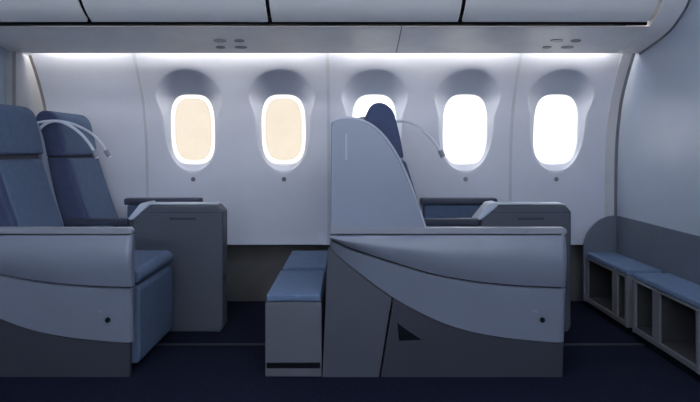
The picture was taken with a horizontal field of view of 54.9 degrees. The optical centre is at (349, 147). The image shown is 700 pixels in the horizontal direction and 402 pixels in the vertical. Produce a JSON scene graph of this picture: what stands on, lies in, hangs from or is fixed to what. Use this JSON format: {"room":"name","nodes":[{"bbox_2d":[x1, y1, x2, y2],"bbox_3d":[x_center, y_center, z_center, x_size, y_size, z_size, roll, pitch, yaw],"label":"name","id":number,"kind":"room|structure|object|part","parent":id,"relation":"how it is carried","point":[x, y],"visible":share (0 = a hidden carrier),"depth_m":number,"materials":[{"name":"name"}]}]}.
{"room":"aircraft cabin","nodes":[
{"label":"aircraft cabin","id":0,"kind":"room"},
{"bbox_2d":[0,46,9,103],"bbox_3d":[-2.085,-0.100,1.700,0.050,2.300,6.000,0,0,0],"label":"wall","id":1,"kind":"structure","parent":0,"point":[3,51],"depth_m":4.01,"materials":[{"name":"plastic"}]},
{"bbox_2d":[6,52,47,157],"bbox_3d":[-2.030,0.227,4.250,0.060,1.606,0.440,0,0,0],"label":"trim","id":2,"kind":"structure","parent":1,"relation":"attached to","point":[28,95],"depth_m":4.13,"materials":[{"name":"white plastic"}]},
{"bbox_2d":[21,53,621,244],"bbox_3d":[-0.145,-0.035,4.305,3.830,1.350,0.455,0,0,0],"label":"wall","id":3,"kind":"structure","parent":0,"point":[262,208],"depth_m":4.43,"materials":[{"name":"plastic"}]},
{"bbox_2d":[12,51,15,105],"bbox_3d":[-2.007,0.227,4.027,0.018,1.606,0.009,0,0,0],"label":"trim","id":4,"kind":"structure","parent":3,"relation":"attached to","point":[13,52],"depth_m":4.02,"materials":[{"name":"grey plastic"}]},
{"bbox_2d":[28,55,46,110],"bbox_3d":[-1.990,0.032,4.335,0.019,1.216,0.294,0,0,0],"label":"trim","id":5,"kind":"structure","parent":3,"relation":"attached to","point":[30,56],"depth_m":4.31,"materials":[{"name":"grey plastic"}]},
{"bbox_2d":[132,53,148,197],"bbox_3d":[-1.344,-0.005,4.305,0.020,1.290,0.355,0,0,0],"label":"trim","id":6,"kind":"structure","parent":3,"relation":"attached to","point":[133,54],"depth_m":4.43,"materials":[{"name":"grey plastic"}]},
{"bbox_2d":[171,95,214,181],"bbox_3d":[-1.043,-0.066,4.488,0.294,0.576,0.079,0,0,0],"label":"window","id":7,"kind":"structure","parent":3,"relation":"in","point":[192,116],"depth_m":4.49,"materials":[{"name":"white"}]},
{"bbox_3d":[-1.043,-0.123,4.495,0.252,0.416,0.066,0,0,0],"label":"pane","id":8,"kind":"part","parent":7,"relation":"part of","materials":[{"name":"clear glass"}]},
{"bbox_2d":[0,26,401,52],"bbox_3d":[-0.888,-0.624,3.894,2.342,0.091,0.461,0,0,0],"label":"panel","id":9,"kind":"object","parent":3,"relation":"attached to","point":[20,39],"visible":0.98,"depth_m":3.83,"materials":[{"name":"plastic"}]},
{"bbox_2d":[0,0,92,25],"bbox_3d":[-1.736,-0.849,3.723,0.649,0.354,0.654,0,0,0],"label":"bin","id":10,"kind":"object","parent":9,"relation":"on","point":[12,12],"visible":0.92,"depth_m":3.58,"materials":[{"name":"plastic"}]},
{"bbox_2d":[82,0,270,25],"bbox_3d":[-0.921,-0.849,3.723,0.975,0.354,0.654,0,0,0],"label":"bin","id":11,"kind":"object","parent":9,"relation":"on","point":[100,12],"visible":0.99,"depth_m":3.57,"materials":[{"name":"plastic"}]},
{"bbox_2d":[214,39,226,41],"bbox_3d":[-0.745,-0.617,3.865,0.075,0.016,0.042,0,0,0],"label":"light","id":12,"kind":"object","parent":9,"relation":"attached to","point":[215,40],"depth_m":3.85,"materials":[{"name":"grey plastic"}]},
{"bbox_2d":[269,0,461,25],"bbox_3d":[0.082,-0.849,3.723,1.027,0.354,0.654,0,0,0],"label":"bin","id":13,"kind":"object","parent":9,"relation":"on","point":[283,12],"visible":0.99,"depth_m":3.57,"materials":[{"name":"plastic"}]},
{"bbox_2d":[262,95,305,180],"bbox_3d":[-0.441,-0.066,4.488,0.294,0.576,0.079,0,0,0],"label":"window","id":14,"kind":"structure","parent":3,"relation":"in","point":[283,116],"depth_m":4.49,"materials":[{"name":"white plastic"}]},
{"bbox_3d":[-0.441,-0.123,4.495,0.252,0.416,0.066,0,0,0],"label":"pane","id":15,"kind":"part","parent":14,"relation":"part of","materials":[{"name":"clear glass"}]},
{"bbox_2d":[326,53,329,244],"bbox_3d":[-0.140,-0.005,4.305,0.020,1.290,0.355,0,0,0],"label":"trim","id":16,"kind":"structure","parent":3,"relation":"attached to","point":[327,54],"depth_m":4.45,"materials":[{"name":"grey plastic"}]},
{"bbox_2d":[352,95,395,118],"bbox_3d":[0.161,-0.066,4.488,0.294,0.576,0.079,0,0,0],"label":"window","id":17,"kind":"structure","parent":3,"relation":"in","point":[388,100],"depth_m":4.46,"materials":[{"name":"white plastic"}]},
{"bbox_2d":[227,245,585,300],"bbox_3d":[-0.145,0.820,4.565,3.830,0.460,0.190,0,0,0],"label":"baseboard","id":18,"kind":"structure","parent":3,"relation":"attached to","point":[252,270],"depth_m":4.62,"materials":[{"name":"black plastic"}]},
{"bbox_2d":[443,95,486,181],"bbox_3d":[0.762,-0.066,4.488,0.294,0.576,0.079,0,0,0],"label":"window","id":19,"kind":"structure","parent":3,"relation":"in","point":[479,100],"depth_m":4.48,"materials":[{"name":"white plastic"}]},
{"bbox_2d":[509,53,522,201],"bbox_3d":[1.063,-0.005,4.305,0.020,1.290,0.355,0,0,0],"label":"trim","id":20,"kind":"structure","parent":3,"relation":"attached to","point":[521,54],"depth_m":4.43,"materials":[{"name":"grey plastic"}]},
{"bbox_2d":[397,26,648,52],"bbox_3d":[0.957,-0.623,3.895,1.346,0.089,0.459,0,0,0],"label":"panel","id":21,"kind":"object","parent":3,"relation":"attached to","point":[413,39],"visible":0.94,"depth_m":3.83,"materials":[{"name":"plastic"}]},
{"bbox_2d":[550,39,562,41],"bbox_3d":[1.185,-0.617,3.865,0.075,0.016,0.042,0,0,0],"label":"light","id":22,"kind":"object","parent":21,"relation":"attached to","point":[551,40],"depth_m":3.85,"materials":[{"name":"grey plastic"}]},
{"bbox_2d":[458,0,658,25],"bbox_3d":[1.109,-0.849,3.723,1.024,0.354,0.654,0,0,0],"label":"bin","id":23,"kind":"object","parent":21,"relation":"on","point":[473,12],"visible":0.98,"depth_m":3.57,"materials":[{"name":"plastic"}]},
{"bbox_2d":[533,95,576,181],"bbox_3d":[1.364,-0.066,4.488,0.294,0.576,0.079,0,0,0],"label":"window","id":24,"kind":"structure","parent":3,"relation":"in","point":[569,99],"depth_m":4.48,"materials":[{"name":"white plastic"}]},
{"bbox_2d":[0,301,699,401],"bbox_3d":[-0.152,1.080,1.700,3.915,0.060,6.000,0,0,0],"label":"floor","id":25,"kind":"structure","parent":0,"point":[165,373],"depth_m":3.02,"materials":[{"name":"blue carpet"}]},
{"bbox_2d":[0,104,172,376],"bbox_3d":[-1.547,0.412,3.436,1.128,1.276,0.756,0,0,0],"label":"seat","id":26,"kind":"object","parent":25,"relation":"on","point":[75,301],"visible":1,"depth_m":3.09,"materials":[{"name":"blue fabric"}]},
{"bbox_3d":[-1.740,0.035,3.433,0.075,0.055,0.495,0,0,0],"label":"headrest post","id":27,"kind":"part","parent":26,"relation":"part of","materials":[{"name":"blue leather"}]},
{"bbox_3d":[-1.663,0.309,3.462,0.294,0.502,0.475,0,0,0],"label":"backrest","id":28,"kind":"part","parent":26,"relation":"part of","materials":[{"name":"blue fabric"}]},
{"bbox_3d":[-1.425,0.870,3.103,0.835,0.359,0.030,0,0,0],"label":"panel","id":29,"kind":"part","parent":26,"relation":"part of","materials":[{"name":"grey plastic"}]},
{"bbox_3d":[-1.538,0.658,3.092,1.079,0.470,0.052,0,0,0],"label":"panel","id":30,"kind":"part","parent":26,"relation":"part of","materials":[{"name":"grey plastic"}]},
{"bbox_3d":[-1.536,0.517,3.088,1.082,0.238,0.060,0,0,0],"label":"panel","id":31,"kind":"part","parent":26,"relation":"part of","materials":[{"name":"grey plastic"}]},
{"bbox_3d":[-1.621,-0.066,3.795,0.376,0.188,0.028,0,0,0],"label":"lamp stem","id":32,"kind":"part","parent":26,"relation":"part of","materials":[{"name":"metal"}]},
{"bbox_3d":[-1.536,0.379,3.096,1.082,0.030,0.044,0,0,0],"label":"console rail","id":33,"kind":"part","parent":26,"relation":"part of","materials":[{"name":"grey plastic"}]},
{"bbox_2d":[135,250,172,282],"bbox_3d":[-1.304,0.601,3.465,0.642,0.075,0.600,0,0,0],"label":"seat cushion","id":34,"kind":"object","parent":26,"relation":"on","point":[149,264],"depth_m":3.47,"materials":[{"name":"blue fabric"}]},
{"bbox_2d":[36,111,202,226],"bbox_3d":[-1.474,0.418,4.120,1.068,1.264,0.640,0,0,0],"label":"seat","id":35,"kind":"object","parent":25,"relation":"on","point":[81,190],"visible":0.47,"depth_m":3.94,"materials":[{"name":"blue fabric"}]},
{"bbox_3d":[-1.688,0.048,4.090,0.075,0.055,0.470,0,0,0],"label":"headrest post","id":36,"kind":"part","parent":35,"relation":"part of","materials":[{"name":"blue leather"}]},
{"bbox_3d":[-1.650,-0.066,3.876,0.489,0.190,0.080,0,0,-22],"label":"lamp stem","id":37,"kind":"part","parent":35,"relation":"part of","materials":[{"name":"metal"}]},
{"bbox_3d":[-1.593,0.309,4.120,0.294,0.502,0.450,0,0,0],"label":"backrest","id":38,"kind":"part","parent":35,"relation":"part of","materials":[{"name":"blue fabric"}]},
{"bbox_3d":[-1.208,0.710,4.394,0.465,0.680,0.083,0,0,0],"label":"armrest","id":39,"kind":"part","parent":35,"relation":"part of","materials":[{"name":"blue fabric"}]},
{"bbox_2d":[62,201,226,331],"bbox_3d":[-1.170,0.680,3.884,0.904,0.741,0.183,0,0,0],"label":"console","id":40,"kind":"object","parent":25,"relation":"on","point":[195,233],"visible":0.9,"depth_m":3.83,"materials":[{"name":"grey plastic"}]},
{"bbox_3d":[-1.300,0.730,3.910,0.113,0.640,0.120,0,0,0],"label":"arm","id":41,"kind":"part","parent":40,"relation":"part of"},
{"bbox_3d":[-0.947,0.320,3.905,0.377,0.007,0.120,0,0,0],"label":"lid","id":42,"kind":"part","parent":40,"relation":"part of","materials":[{"name":"grey plastic"}]},
{"bbox_2d":[265,270,325,375],"bbox_3d":[-0.259,0.860,3.398,0.258,0.375,0.634,0,0,0],"label":"footrest","id":43,"kind":"object","parent":25,"relation":"on","point":[295,305],"visible":0.94,"depth_m":3.08,"materials":[{"name":"grey plastic"}]},
{"bbox_2d":[283,251,327,284],"bbox_3d":[-0.258,0.860,4.115,0.255,0.375,0.630,0,0,0],"label":"footrest","id":44,"kind":"object","parent":25,"relation":"on","point":[297,260],"visible":0.34,"depth_m":3.99,"materials":[{"name":"blue fabric"}]},
{"bbox_2d":[155,343,644,345],"bbox_3d":[-0.145,1.047,3.590,3.830,0.006,0.030,0,0,0],"label":"trim","id":45,"kind":"structure","parent":25,"relation":"on","point":[157,344],"depth_m":3.58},
{"bbox_2d":[323,103,566,376],"bbox_3d":[0.438,0.418,3.436,1.128,1.264,0.756,0,0,0],"label":"seat","id":46,"kind":"object","parent":25,"relation":"on","point":[406,297],"visible":1,"depth_m":3.08,"materials":[{"name":"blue plastic"}]},
{"bbox_3d":[0.032,0.753,3.103,0.316,0.594,0.030,0,0,0],"label":"panel","id":47,"kind":"part","parent":46,"relation":"part of","materials":[{"name":"grey plastic"}]},
{"bbox_2d":[398,324,420,340],"bbox_3d":[0.273,0.843,3.093,0.110,0.081,0.014,0,0,0],"label":"vent","id":48,"kind":"object","parent":46,"relation":"attached to","point":[406,332],"depth_m":3.09,"materials":[{"name":"black plastic"}]},
{"bbox_3d":[0.331,-0.066,3.795,0.376,0.188,0.028,0,0,0],"label":"lamp stem","id":49,"kind":"part","parent":46,"relation":"part of","materials":[{"name":"metal"}]},
{"bbox_3d":[0.448,0.658,3.092,1.079,0.470,0.052,0,0,0],"label":"panel","id":50,"kind":"part","parent":46,"relation":"part of","materials":[{"name":"grey plastic"}]},
{"bbox_3d":[0.449,0.517,3.088,1.082,0.238,0.060,0,0,0],"label":"panel","id":51,"kind":"part","parent":46,"relation":"part of","materials":[{"name":"grey plastic"}]},
{"bbox_3d":[0.449,0.379,3.096,1.082,0.030,0.044,0,0,0],"label":"console rail","id":52,"kind":"part","parent":46,"relation":"part of","materials":[{"name":"grey plastic"}]},
{"bbox_3d":[0.559,0.870,3.103,0.835,0.359,0.030,0,0,0],"label":"panel","id":53,"kind":"part","parent":46,"relation":"part of","materials":[{"name":"grey plastic"}]},
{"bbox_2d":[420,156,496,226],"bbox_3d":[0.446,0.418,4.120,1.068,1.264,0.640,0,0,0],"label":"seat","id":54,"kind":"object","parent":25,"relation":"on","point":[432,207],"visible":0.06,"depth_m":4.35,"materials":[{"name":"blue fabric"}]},
{"bbox_3d":[0.713,0.710,4.394,0.465,0.680,0.083,0,0,0],"label":"armrest","id":55,"kind":"part","parent":54,"relation":"part of","materials":[{"name":"grey plastic"}]},
{"bbox_2d":[424,201,570,331],"bbox_3d":[0.812,0.680,3.884,0.904,0.741,0.183,0,0,0],"label":"console","id":56,"kind":"object","parent":25,"relation":"on","point":[490,213],"visible":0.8,"depth_m":3.83,"materials":[{"name":"grey plastic"}]},
{"bbox_3d":[1.035,0.320,3.905,0.377,0.007,0.120,0,0,0],"label":"lid","id":57,"kind":"part","parent":56,"relation":"part of","materials":[{"name":"grey plastic"}]},
{"bbox_2d":[586,252,661,334],"bbox_3d":[1.649,0.866,4.093,0.207,0.368,0.655,0,0,0],"label":"footrest","id":58,"kind":"object","parent":25,"relation":"on","point":[609,275],"visible":0.73,"depth_m":4.03,"materials":[{"name":"grey plastic"}]},
{"bbox_3d":[1.649,0.861,4.093,0.207,0.288,0.655,0,0,0],"label":"cubby frame","id":59,"kind":"part","parent":58,"relation":"part of","materials":[{"name":"grey plastic"}]},
{"bbox_2d":[633,273,699,381],"bbox_3d":[1.649,0.866,3.337,0.207,0.368,0.705,0,0,0],"label":"footrest","id":60,"kind":"object","parent":25,"relation":"on","point":[666,306],"visible":1,"depth_m":3.37,"materials":[{"name":"grey plastic"}]},
{"bbox_2d":[608,0,699,235],"bbox_3d":[1.788,-0.100,1.700,0.035,2.300,6.000,0,0,0],"label":"wall","id":61,"kind":"structure","parent":0,"point":[658,172],"depth_m":3.79,"materials":[{"name":"plastic"}]},
{"bbox_2d":[605,53,635,216],"bbox_3d":[1.720,-0.005,4.303,0.060,1.290,0.359,0,0,0],"label":"trim","id":62,"kind":"structure","parent":61,"relation":"attached to","point":[625,58],"depth_m":4.43,"materials":[{"name":"grey plastic"}]},
{"bbox_2d":[583,215,699,299],"bbox_3d":[1.653,0.722,3.688,0.235,0.557,1.517,0,0,0],"label":"wall panel","id":63,"kind":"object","parent":61,"relation":"attached to","point":[677,253],"depth_m":3.98,"materials":[{"name":"grey plastic"}]},
{"bbox_2d":[618,0,687,52],"bbox_3d":[1.702,-0.794,3.758,0.136,0.432,0.724,0,0,0],"label":"trim","id":64,"kind":"structure","parent":61,"relation":"attached to","point":[666,13],"depth_m":3.66,"materials":[{"name":"plastic"}]},
{"bbox_2d":[638,0,690,53],"bbox_3d":[1.765,-0.790,3.758,0.010,0.439,0.734,0,0,0],"label":"trim","id":65,"kind":"structure","parent":61,"relation":"attached to","point":[688,2],"depth_m":3.69,"materials":[{"name":"grey plastic"}]}
]}

